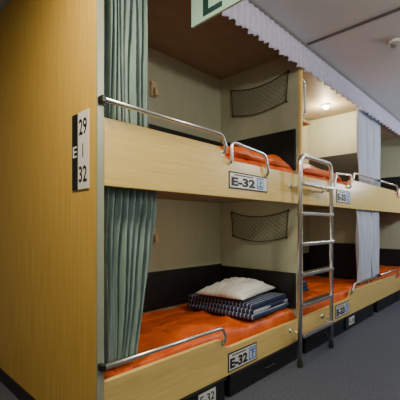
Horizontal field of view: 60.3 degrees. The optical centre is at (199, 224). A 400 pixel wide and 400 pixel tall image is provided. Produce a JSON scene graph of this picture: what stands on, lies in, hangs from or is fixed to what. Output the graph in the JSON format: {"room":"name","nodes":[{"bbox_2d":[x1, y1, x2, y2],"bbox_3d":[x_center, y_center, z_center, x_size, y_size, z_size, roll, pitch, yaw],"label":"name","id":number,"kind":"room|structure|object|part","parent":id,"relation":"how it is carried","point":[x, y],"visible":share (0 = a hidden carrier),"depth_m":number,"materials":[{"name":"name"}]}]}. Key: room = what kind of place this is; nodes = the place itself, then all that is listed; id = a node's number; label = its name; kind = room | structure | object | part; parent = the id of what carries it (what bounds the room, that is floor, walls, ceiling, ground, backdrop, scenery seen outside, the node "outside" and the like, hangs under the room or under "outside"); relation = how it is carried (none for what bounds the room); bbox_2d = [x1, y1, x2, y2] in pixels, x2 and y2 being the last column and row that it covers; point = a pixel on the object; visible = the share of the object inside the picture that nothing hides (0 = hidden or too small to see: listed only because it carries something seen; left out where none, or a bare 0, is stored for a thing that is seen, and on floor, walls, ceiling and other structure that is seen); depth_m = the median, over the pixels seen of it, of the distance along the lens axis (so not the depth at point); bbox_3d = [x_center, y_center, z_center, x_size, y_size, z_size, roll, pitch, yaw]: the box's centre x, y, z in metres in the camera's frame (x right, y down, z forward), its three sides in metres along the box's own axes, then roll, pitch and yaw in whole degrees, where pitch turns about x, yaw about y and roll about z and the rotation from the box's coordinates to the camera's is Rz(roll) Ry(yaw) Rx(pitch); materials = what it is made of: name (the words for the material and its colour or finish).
{"room":"dormitory","nodes":[
{"label":"dormitory","id":0,"kind":"room"},
{"bbox_2d":[0,0,399,120],"bbox_3d":[1.013,-1.740,3.096,4.700,0.060,10.500,0,0,44],"label":"ceiling","id":1,"kind":"structure","parent":0,"point":[362,54],"depth_m":3.09,"materials":[{"name":"paint"}]},
{"bbox_2d":[191,0,242,27],"bbox_3d":[0.189,-1.465,1.905,0.660,0.490,0.017,0,0,44],"label":"hanging sign","id":2,"kind":"object","parent":1,"relation":"hanging from","point":[202,11],"visible":1,"depth_m":2.04,"materials":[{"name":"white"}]},
{"bbox_2d":[307,7,399,44],"bbox_3d":[1.876,-1.706,2.428,2.370,0.008,0.030,0,0,44],"label":"trim","id":3,"kind":"structure","parent":1,"relation":"attached to","point":[397,9],"depth_m":2.94,"materials":[{"name":"grey metal"}]},
{"bbox_2d":[388,38,399,47],"bbox_3d":[1.817,-1.688,3.198,0.119,0.045,0.119,0,0,44],"label":"smoke detector","id":4,"kind":"object","parent":1,"relation":"attached to","point":[394,43],"visible":1,"depth_m":3.17,"materials":[{"name":"paint"}]},
{"bbox_2d":[0,300,399,399],"bbox_3d":[1.013,1.280,3.096,4.700,0.060,10.500,0,0,44],"label":"floor","id":5,"kind":"structure","parent":0,"point":[363,363],"depth_m":2.96,"materials":[{"name":"grey carpet"}]},
{"bbox_2d":[0,0,302,399],"bbox_3d":[-0.512,-0.228,3.214,2.156,2.955,2.171,0,0,44],"label":"bunk bed","id":6,"kind":"object","parent":5,"relation":"on","point":[52,51],"visible":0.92,"depth_m":2.45,"materials":[{"name":"brown wood"}]},
{"bbox_3d":[-1.265,-0.225,2.465,2.106,2.950,0.035,0,0,44],"label":"panel","id":7,"kind":"part","parent":6,"relation":"part of","materials":[{"name":"brown wood"}]},
{"bbox_2d":[72,109,88,190],"bbox_3d":[-0.639,-0.395,1.836,0.180,0.410,0.007,0,0,44],"label":"sign","id":8,"kind":"object","parent":6,"relation":"attached to","point":[80,121],"visible":1,"depth_m":1.83,"materials":[{"name":"black"}]},
{"bbox_3d":[-0.614,-0.395,1.813,0.112,0.410,0.006,0,0,44],"label":"number panel","id":9,"kind":"part","parent":8,"relation":"part of","materials":[{"name":"white plastic"}]},
{"bbox_2d":[104,0,148,127],"bbox_3d":[-0.426,-1.086,1.936,0.089,1.092,0.330,0,0,44],"label":"curtain","id":10,"kind":"object","parent":6,"relation":"hanging from","point":[125,21],"visible":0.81,"depth_m":1.94,"materials":[{"name":"green fabric"}]},
{"bbox_2d":[104,186,156,363],"bbox_3d":[-0.404,0.262,1.955,0.084,1.008,0.394,0,0,44],"label":"curtain","id":11,"kind":"object","parent":6,"relation":"hanging from","point":[129,214],"visible":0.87,"depth_m":1.92,"materials":[{"name":"green fabric"}]},
{"bbox_2d":[150,81,158,97],"bbox_3d":[-0.422,-1.270,3.211,0.070,0.140,0.070,0,0,44],"label":"wall fitting","id":12,"kind":"object","parent":6,"relation":"attached to","point":[154,91],"visible":1,"depth_m":3.20,"materials":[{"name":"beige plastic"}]},
{"bbox_2d":[153,227,158,241],"bbox_3d":[-0.422,0.090,3.211,0.070,0.140,0.070,0,0,44],"label":"wall fitting","id":13,"kind":"object","parent":6,"relation":"attached to","point":[155,237],"visible":0.54,"depth_m":3.20,"materials":[{"name":"beige plastic"}]},
{"bbox_3d":[-0.158,0.770,2.065,0.050,0.144,0.981,0,0,44],"label":"handrail","id":14,"kind":"part","parent":6,"relation":"part of","materials":[{"name":"metal"}]},
{"bbox_3d":[-0.158,-0.565,2.065,0.050,0.144,0.981,0,0,44],"label":"handrail","id":15,"kind":"part","parent":6,"relation":"part of","materials":[{"name":"metal"}]},
{"bbox_3d":[-0.489,-0.215,3.220,0.040,2.930,2.130,0,0,44],"label":"panel","id":16,"kind":"part","parent":6,"relation":"part of","materials":[{"name":"beige laminate"}]},
{"bbox_2d":[104,303,295,379],"bbox_3d":[-0.133,0.848,2.841,0.929,0.179,2.045,0,0,44],"label":"mattress","id":17,"kind":"object","parent":6,"relation":"on","point":[158,328],"visible":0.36,"depth_m":2.65,"materials":[{"name":"orange fabric"}]},
{"bbox_2d":[186,291,287,320],"bbox_3d":[0.355,0.712,3.249,0.736,0.128,0.670,0,0,40],"label":"folded blanket","id":18,"kind":"object","parent":17,"relation":"on","point":[255,307],"visible":0.79,"depth_m":3.00,"materials":[{"name":"blue fabric"}]},
{"bbox_2d":[196,277,274,299],"bbox_3d":[0.352,0.575,3.245,0.500,0.149,0.690,0,0,35],"label":"pillow","id":19,"kind":"object","parent":18,"relation":"on","point":[238,288],"visible":1,"depth_m":3.06,"materials":[{"name":"white fabric"}]},
{"bbox_3d":[-0.138,-1.670,2.857,0.970,0.020,2.090,0,0,44],"label":"canopy panel","id":20,"kind":"part","parent":6,"relation":"part of","materials":[{"name":"laminate"}]},
{"bbox_2d":[228,342,256,372],"bbox_3d":[0.326,0.991,2.591,0.008,0.138,0.360,0,0,44],"label":"number plate","id":21,"kind":"object","parent":6,"relation":"attached to","point":[238,358],"visible":1,"depth_m":2.58,"materials":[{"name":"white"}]},
{"bbox_2d":[229,171,266,192],"bbox_3d":[0.382,-0.328,2.649,0.008,0.125,0.500,0,0,44],"label":"number plate","id":22,"kind":"object","parent":6,"relation":"attached to","point":[242,181],"visible":1,"depth_m":2.62,"materials":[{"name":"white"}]},
{"bbox_3d":[0.380,-0.493,2.630,0.054,0.221,0.504,0,0,44],"label":"grab rail","id":23,"kind":"part","parent":6,"relation":"part of","materials":[{"name":"metal"}]},
{"bbox_2d":[225,155,293,173],"bbox_3d":[-0.133,-0.484,2.841,0.929,0.144,2.045,0,0,44],"label":"mattress","id":24,"kind":"object","parent":6,"relation":"on","point":[252,162],"visible":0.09,"depth_m":2.84,"materials":[{"name":"orange fabric"}]},
{"bbox_2d":[219,146,291,168],"bbox_3d":[0.370,-0.597,3.048,0.460,0.134,0.940,0,0,44],"label":"quilted blanket","id":25,"kind":"object","parent":24,"relation":"on","point":[240,152],"visible":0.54,"depth_m":2.81,"materials":[{"name":"orange fabric"}]},
{"bbox_2d":[230,209,289,241],"bbox_3d":[0.594,0.012,3.569,0.721,0.326,0.048,0,0,44],"label":"pocket","id":26,"kind":"object","parent":6,"relation":"attached to","point":[288,210],"visible":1,"depth_m":3.55,"materials":[{"name":"black fabric"}]},
{"bbox_2d":[231,70,289,116],"bbox_3d":[0.594,-1.325,3.569,0.721,0.350,0.048,0,0,44],"label":"pocket","id":27,"kind":"object","parent":6,"relation":"attached to","point":[288,71],"visible":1,"depth_m":3.52,"materials":[{"name":"black fabric"}]},
{"bbox_2d":[303,79,306,114],"bbox_3d":[1.001,-1.260,3.380,0.042,0.382,0.164,0,0,44],"label":"handle","id":28,"kind":"object","parent":6,"relation":"attached to","point":[304,82],"visible":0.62,"depth_m":3.42,"materials":[{"name":"metal"}]},
{"bbox_2d":[222,0,399,135],"bbox_3d":[1.755,-1.573,4.048,0.032,0.234,6.420,0,0,44],"label":"valance","id":29,"kind":"object","parent":6,"relation":"attached to","point":[245,15],"visible":1,"depth_m":3.22,"materials":[{"name":"fabric"}]},
{"bbox_2d":[180,377,226,399],"bbox_3d":[-0.302,1.166,2.252,0.450,0.168,0.964,0,0,44],"label":"storage box","id":30,"kind":"object","parent":5,"relation":"on","point":[214,391],"visible":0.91,"depth_m":2.33,"materials":[{"name":"black plastic"}]},
{"bbox_2d":[224,341,297,396],"bbox_3d":[0.417,1.166,2.989,0.468,0.168,1.024,0,0,44],"label":"storage box","id":31,"kind":"object","parent":5,"relation":"on","point":[243,378],"visible":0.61,"depth_m":2.75,"materials":[{"name":"black plastic"}]},
{"bbox_3d":[0.410,1.091,2.995,0.450,0.018,1.024,0,0,44],"label":"box lid","id":32,"kind":"part","parent":31,"relation":"part of","materials":[{"name":"black plastic"}]},
{"bbox_2d":[289,154,333,367],"bbox_3d":[1.086,0.305,3.290,0.138,1.890,0.710,0,0,44],"label":"ladder","id":33,"kind":"object","parent":5,"relation":"on","point":[307,332],"visible":1,"depth_m":3.17,"materials":[{"name":"metal"}]},
{"bbox_2d":[302,318,344,353],"bbox_3d":[1.202,1.166,3.808,0.468,0.168,0.964,0,0,44],"label":"storage box","id":34,"kind":"object","parent":5,"relation":"on","point":[313,341],"visible":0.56,"depth_m":3.55,"materials":[{"name":"black plastic"}]},
{"bbox_3d":[1.196,1.091,3.815,0.450,0.018,0.964,0,0,44],"label":"box lid","id":35,"kind":"part","parent":34,"relation":"part of","materials":[{"name":"black plastic"}]},
{"bbox_2d":[302,68,378,329],"bbox_3d":[1.375,-0.228,4.409,1.086,2.955,2.165,0,0,44],"label":"bunk bed","id":36,"kind":"object","parent":5,"relation":"on","point":[330,136],"visible":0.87,"depth_m":5.07,"materials":[{"name":"beige laminate"}]},
{"bbox_3d":[0.997,-0.215,4.771,0.040,2.930,2.165,0,0,44],"label":"panel","id":37,"kind":"part","parent":36,"relation":"part of","materials":[{"name":"beige laminate"}]},
{"bbox_2d":[303,120,310,125],"bbox_3d":[0.941,-1.000,3.505,0.270,0.080,0.260,0,0,44],"label":"wall shelf","id":38,"kind":"object","parent":36,"relation":"attached to","point":[305,123],"visible":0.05,"depth_m":3.46,"materials":[{"name":"brown wood"}]},
{"bbox_2d":[302,173,347,184],"bbox_3d":[1.353,-0.484,4.391,0.929,0.144,2.080,0,0,44],"label":"mattress","id":39,"kind":"object","parent":36,"relation":"on","point":[306,175],"visible":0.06,"depth_m":3.71,"materials":[{"name":"orange fabric"}]},
{"bbox_2d":[303,164,340,180],"bbox_3d":[1.198,-0.590,3.910,0.460,0.119,0.940,0,0,44],"label":"quilted blanket","id":40,"kind":"object","parent":39,"relation":"on","point":[307,169],"visible":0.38,"depth_m":3.64,"materials":[{"name":"orange fabric"}]},
{"bbox_2d":[322,103,329,108],"bbox_3d":[1.735,-1.632,4.745,0.110,0.059,0.110,0,0,44],"label":"ceiling lamp","id":41,"kind":"object","parent":36,"relation":"attached to","point":[326,105],"visible":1,"depth_m":4.71,"materials":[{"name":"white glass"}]},
{"bbox_3d":[1.348,-1.670,4.407,0.970,0.020,2.125,0,0,44],"label":"canopy panel","id":42,"kind":"part","parent":36,"relation":"part of","materials":[{"name":"laminate"}]},
{"bbox_2d":[303,275,368,315],"bbox_3d":[1.353,0.851,4.391,0.929,0.174,2.080,0,0,44],"label":"mattress","id":43,"kind":"object","parent":36,"relation":"on","point":[316,285],"visible":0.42,"depth_m":4.25,"materials":[{"name":"orange fabric"}]},
{"bbox_2d":[303,281,307,291],"bbox_3d":[0.848,0.712,4.040,0.570,0.127,0.626,0,0,-43],"label":"folded blanket","id":44,"kind":"object","parent":43,"relation":"on","point":[305,289],"visible":0.09,"depth_m":3.98,"materials":[{"name":"blue fabric"}]},
{"bbox_2d":[335,300,348,318],"bbox_3d":[1.645,0.973,3.966,0.008,0.145,0.390,0,0,44],"label":"number plate","id":45,"kind":"object","parent":36,"relation":"attached to","point":[341,309],"visible":1,"depth_m":3.94,"materials":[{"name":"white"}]},
{"bbox_3d":[1.611,-0.493,3.915,0.054,0.222,0.505,0,0,44],"label":"grab rail","id":46,"kind":"part","parent":36,"relation":"part of","materials":[{"name":"metal"}]},
{"bbox_2d":[336,189,349,203],"bbox_3d":[1.666,-0.328,3.988,0.008,0.145,0.410,0,0,44],"label":"number plate","id":47,"kind":"object","parent":36,"relation":"attached to","point":[342,196],"visible":1,"depth_m":3.96,"materials":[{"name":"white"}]},
{"bbox_2d":[356,209,371,283],"bbox_3d":[2.219,0.264,4.660,0.062,1.012,0.587,0,0,44],"label":"curtain","id":48,"kind":"object","parent":36,"relation":"hanging from","point":[363,219],"visible":0.93,"depth_m":4.64,"materials":[{"name":"grey fabric"}]},
{"bbox_2d":[356,107,371,184],"bbox_3d":[2.229,-1.096,4.664,0.061,1.072,0.567,0,0,44],"label":"curtain","id":49,"kind":"object","parent":36,"relation":"hanging from","point":[364,121],"visible":0.9,"depth_m":4.65,"materials":[{"name":"grey fabric"}]},
{"bbox_3d":[2.142,0.770,4.463,0.050,0.144,0.945,0,0,44],"label":"handrail","id":50,"kind":"part","parent":36,"relation":"part of","materials":[{"name":"metal"}]},
{"bbox_3d":[2.142,-0.565,4.463,0.050,0.144,0.945,0,0,44],"label":"handrail","id":51,"kind":"part","parent":36,"relation":"part of","materials":[{"name":"metal"}]},
{"bbox_2d":[343,303,374,330],"bbox_3d":[1.909,1.166,4.558,0.450,0.168,1.024,0,0,44],"label":"storage box","id":52,"kind":"object","parent":5,"relation":"on","point":[353,319],"visible":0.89,"depth_m":4.33,"materials":[{"name":"black plastic"}]},
{"bbox_3d":[1.909,1.091,4.558,0.450,0.018,1.024,0,0,44],"label":"box lid","id":53,"kind":"part","parent":52,"relation":"part of","materials":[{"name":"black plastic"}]},
{"bbox_2d":[373,292,396,312],"bbox_3d":[2.701,1.166,5.371,0.468,0.168,0.964,0,0,44],"label":"storage box","id":54,"kind":"object","parent":5,"relation":"on","point":[379,305],"visible":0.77,"depth_m":5.13,"materials":[{"name":"black plastic"}]},
{"bbox_3d":[2.695,1.091,5.377,0.450,0.018,0.964,0,0,44],"label":"box lid","id":55,"kind":"part","parent":54,"relation":"part of","materials":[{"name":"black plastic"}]},
{"bbox_2d":[371,123,399,300],"bbox_3d":[2.873,-0.228,5.971,1.086,2.955,2.165,0,0,44],"label":"bunk bed","id":56,"kind":"object","parent":5,"relation":"on","point":[387,202],"visible":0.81,"depth_m":6.57,"materials":[{"name":"beige laminate"}]},
{"bbox_2d":[371,211,378,278],"bbox_3d":[2.550,0.264,5.001,0.059,1.012,0.347,0,0,44],"label":"curtain","id":57,"kind":"object","parent":56,"relation":"hanging from","point":[375,214],"visible":0.88,"depth_m":4.96,"materials":[{"name":"grey fabric"}]},
{"bbox_2d":[371,118,380,186],"bbox_3d":[2.554,-1.096,4.995,0.050,1.072,0.351,0,0,44],"label":"curtain","id":58,"kind":"object","parent":56,"relation":"hanging from","point":[376,140],"visible":0.78,"depth_m":4.96,"materials":[{"name":"grey fabric"}]},
{"bbox_2d":[369,265,399,282],"bbox_3d":[2.852,0.852,5.954,0.929,0.173,2.080,0,0,44],"label":"mattress","id":59,"kind":"object","parent":56,"relation":"on","point":[382,269],"visible":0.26,"depth_m":5.89,"materials":[{"name":"orange fabric"}]},
{"bbox_3d":[2.851,-0.565,5.203,0.050,0.144,0.945,0,0,44],"label":"handrail","id":60,"kind":"part","parent":56,"relation":"part of","materials":[{"name":"metal"}]},
{"bbox_3d":[2.851,0.770,5.203,0.050,0.144,0.945,0,0,44],"label":"handrail","id":61,"kind":"part","parent":56,"relation":"part of","materials":[{"name":"metal"}]},
{"bbox_3d":[2.846,-1.670,5.969,0.970,0.020,2.125,0,0,44],"label":"canopy panel","id":62,"kind":"part","parent":56,"relation":"part of","materials":[{"name":"laminate"}]},
{"bbox_2d":[396,290,399,300],"bbox_3d":[3.414,1.166,6.114,0.468,0.168,1.024,0,0,44],"label":"storage box","id":63,"kind":"object","parent":5,"relation":"on","point":[398,291],"visible":0.2,"depth_m":5.64,"materials":[{"name":"black plastic"}]}
]}

